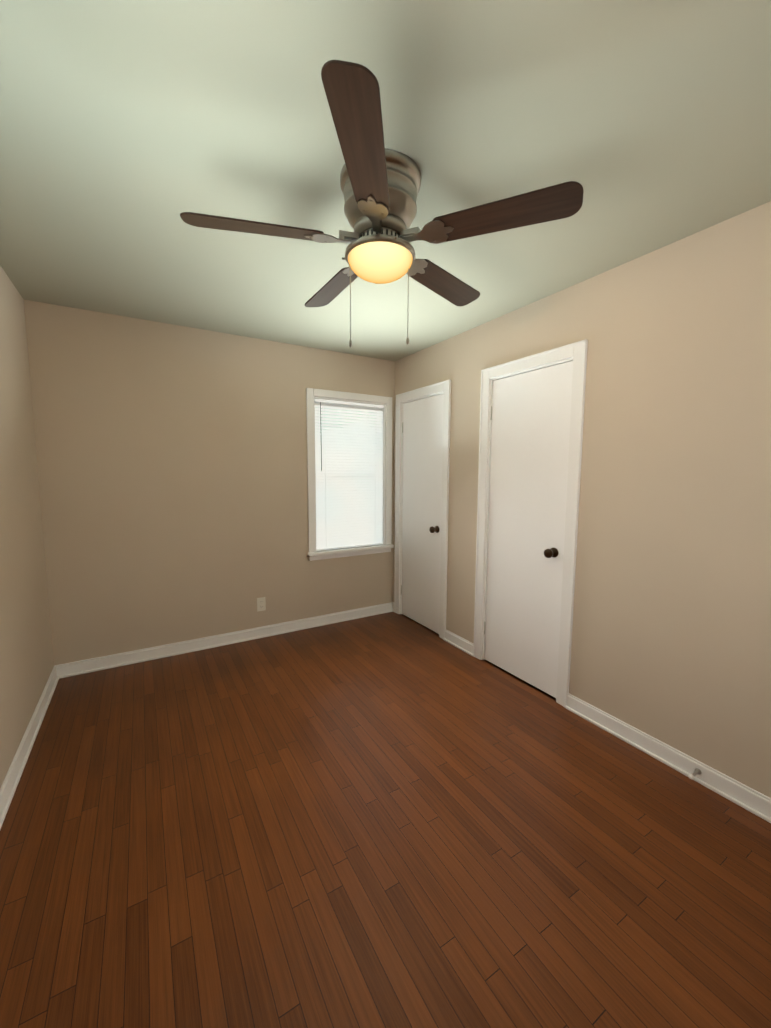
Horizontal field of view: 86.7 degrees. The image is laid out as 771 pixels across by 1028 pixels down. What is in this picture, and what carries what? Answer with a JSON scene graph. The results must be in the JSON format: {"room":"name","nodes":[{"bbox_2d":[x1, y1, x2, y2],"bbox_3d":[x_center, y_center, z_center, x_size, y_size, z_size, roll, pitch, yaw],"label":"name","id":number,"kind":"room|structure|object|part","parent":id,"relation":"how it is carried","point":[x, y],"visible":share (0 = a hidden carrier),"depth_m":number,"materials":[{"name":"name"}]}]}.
{"room":"empty bedroom","nodes":[
{"label":"empty bedroom","id":0,"kind":"room"},
{"bbox_2d":[0,266,53,787],"bbox_3d":[-1.101,0.112,0.623,0.140,2.440,4.625,-3,7,-31],"label":"wall","id":1,"kind":"structure","parent":0,"point":[26,659],"depth_m":2.16,"materials":[{"name":"paint"}]},
{"bbox_2d":[0,665,58,828],"bbox_3d":[-1.071,1.269,0.847,0.025,0.092,4.485,-3,7,-31],"label":"baseboard","id":2,"kind":"structure","parent":1,"relation":"attached to","point":[9,785],"depth_m":1.99,"materials":[{"name":"white wood"}]},
{"bbox_2d":[24,300,394,664],"bbox_3d":[-1.107,-0.176,3.379,2.972,2.440,0.140,-3,7,-31],"label":"wall","id":3,"kind":"structure","parent":0,"point":[172,469],"depth_m":3.03,"materials":[{"name":"paint"}]},
{"bbox_2d":[55,602,392,678],"bbox_3d":[-1.070,0.999,3.431,2.692,0.092,0.025,-3,7,-31],"label":"baseboard","id":4,"kind":"structure","parent":3,"relation":"attached to","point":[113,660],"depth_m":3.23,"materials":[{"name":"white wood"}]},
{"bbox_2d":[257,597,265,611],"bbox_3d":[-1.043,0.759,3.431,0.070,0.114,0.008,-3,7,-31],"label":"electrical outlet plate","id":5,"kind":"object","parent":3,"relation":"attached to","point":[261,604],"visible":1,"depth_m":3.43,"materials":[{"name":"white plastic"}]},
{"bbox_2d":[306,388,391,552],"bbox_3d":[-0.343,-0.391,3.806,0.854,1.417,0.156,-3,7,-31],"label":"window","id":6,"kind":"structure","parent":3,"relation":"in","point":[311,394],"depth_m":3.68,"materials":[{"name":"white wood"}]},
{"bbox_3d":[-0.351,-0.354,3.822,0.700,1.340,0.063,-3,7,-31],"label":"back window sash","id":7,"kind":"part","parent":6,"relation":"part of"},
{"bbox_2d":[315,399,383,550],"bbox_3d":[-0.321,-0.350,3.773,0.688,1.334,0.042,-3,7,-31],"label":"window blind","id":8,"kind":"object","parent":6,"relation":"attached to","point":[349,508],"visible":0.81,"depth_m":3.77,"materials":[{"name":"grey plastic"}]},
{"bbox_2d":[307,544,393,560],"bbox_3d":[-0.339,0.352,3.871,0.878,0.075,0.185,-3,7,-31],"label":"window sill","id":9,"kind":"structure","parent":3,"relation":"attached to","point":[342,552],"depth_m":3.79,"materials":[{"name":"white wood"}]},
{"bbox_2d":[0,612,770,1027],"bbox_3d":[0.073,1.309,1.538,2.972,0.120,4.765,-3,7,-31],"label":"floor","id":10,"kind":"structure","parent":0,"point":[390,820],"depth_m":1.49,"materials":[{"name":"brown wood"}]},
{"bbox_2d":[0,0,770,360],"bbox_3d":[0.085,-1.238,1.272,2.972,0.120,4.765,-3,7,-31],"label":"ceiling","id":11,"kind":"structure","parent":0,"point":[130,130],"depth_m":1.30,"materials":[{"name":"paint"}]},
{"bbox_2d":[180,60,583,347],"bbox_3d":[-0.047,-0.913,1.537,1.281,0.582,1.222,-3,7,-31],"label":"fan","id":12,"kind":"object","parent":11,"relation":"hanging from","point":[380,184],"visible":1,"depth_m":1.35,"materials":[{"name":"brown wood"}]},
{"bbox_3d":[-0.443,-0.972,1.387,0.460,0.034,0.125,-1,6,-13],"label":"blade","id":13,"kind":"part","parent":12,"relation":"part of","materials":[{"name":"brown wood"}]},
{"bbox_3d":[-0.242,-1.020,1.855,0.125,0.034,0.460,-3,7,-31],"label":"blade","id":14,"kind":"part","parent":12,"relation":"part of","materials":[{"name":"brown wood"}]},
{"bbox_3d":[-0.058,-0.936,1.052,0.125,0.034,0.460,1,6,5],"label":"blade","id":15,"kind":"part","parent":12,"relation":"part of","materials":[{"name":"brown wood"}]},
{"bbox_3d":[-0.019,-0.897,1.492,0.238,0.072,0.238,-3,7,-31],"label":"lamp shade","id":16,"kind":"part","parent":12,"relation":"part of","materials":[{"name":"glass"}]},
{"bbox_3d":[0.267,-1.013,1.809,0.125,0.034,0.460,5,8,41],"label":"blade","id":17,"kind":"part","parent":12,"relation":"part of","materials":[{"name":"brown wood"}]},
{"bbox_3d":[0.381,-0.961,1.313,0.460,0.034,0.125,3,6,23],"label":"blade","id":18,"kind":"part","parent":12,"relation":"part of","materials":[{"name":"brown wood"}]},
{"bbox_2d":[393,201,770,797],"bbox_3d":[1.588,-0.008,2.225,0.740,2.610,4.625,-3,7,-31],"label":"wall","id":19,"kind":"structure","parent":0,"point":[671,638],"depth_m":1.93,"materials":[{"name":"paint"}]},
{"bbox_2d":[401,394,443,633],"bbox_3d":[0.299,0.004,3.647,0.109,2.020,0.614,-3,7,-31],"label":"closet door","id":20,"kind":"structure","parent":19,"relation":"in","point":[422,427],"depth_m":3.63,"materials":[{"name":"white wood"}]},
{"bbox_3d":[0.407,0.131,3.442,0.074,0.062,0.062,-3,7,-31],"label":"knob","id":21,"kind":"part","parent":20,"relation":"part of","materials":[{"name":"brown metal"}]},
{"bbox_2d":[394,379,450,638],"bbox_3d":[0.361,-0.039,3.676,0.162,2.119,0.785,-3,7,-31],"label":"trim","id":22,"kind":"structure","parent":19,"relation":"attached to","point":[442,387],"depth_m":3.44,"materials":[{"name":"white wood"}]},
{"bbox_2d":[484,361,572,697],"bbox_3d":[0.883,0.108,2.674,0.109,2.020,0.626,-3,7,-31],"label":"closet door","id":23,"kind":"structure","parent":19,"relation":"in","point":[530,419],"depth_m":2.64,"materials":[{"name":"white wood"}]},
{"bbox_3d":[0.995,0.236,2.465,0.074,0.062,0.062,-3,7,-31],"label":"knob","id":24,"kind":"part","parent":23,"relation":"part of","materials":[{"name":"brown metal"}]},
{"bbox_2d":[473,339,587,707],"bbox_3d":[0.945,0.066,2.703,0.162,2.119,0.797,-3,7,-31],"label":"trim","id":25,"kind":"structure","parent":19,"relation":"attached to","point":[576,353],"depth_m":2.44,"materials":[{"name":"white wood"}]},
{"bbox_2d":[393,602,770,822],"bbox_3d":[1.218,1.137,2.208,0.025,0.092,4.485,-3,7,-31],"label":"baseboard","id":26,"kind":"structure","parent":19,"relation":"attached to","point":[755,802],"depth_m":1.97,"materials":[{"name":"white wood"}]},
{"bbox_2d":[688,768,701,779],"bbox_3d":[1.393,1.175,1.841,0.079,0.025,0.026,-3,7,-31],"label":"doorstop","id":27,"kind":"object","parent":19,"relation":"attached to","point":[695,773],"visible":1,"depth_m":1.84,"materials":[{"name":"silver metal"}]},
{"label":"outside","id":28,"kind":"structure","parent":0,"visible":0},
{"bbox_2d":[316,407,373,429],"bbox_3d":[-2.115,-2.943,8.704,10.862,3.021,3.178,-3,7,-31],"label":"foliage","id":29,"kind":"object","parent":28,"point":[341,418],"depth_m":9.38,"materials":[{"name":"white"}]}
]}

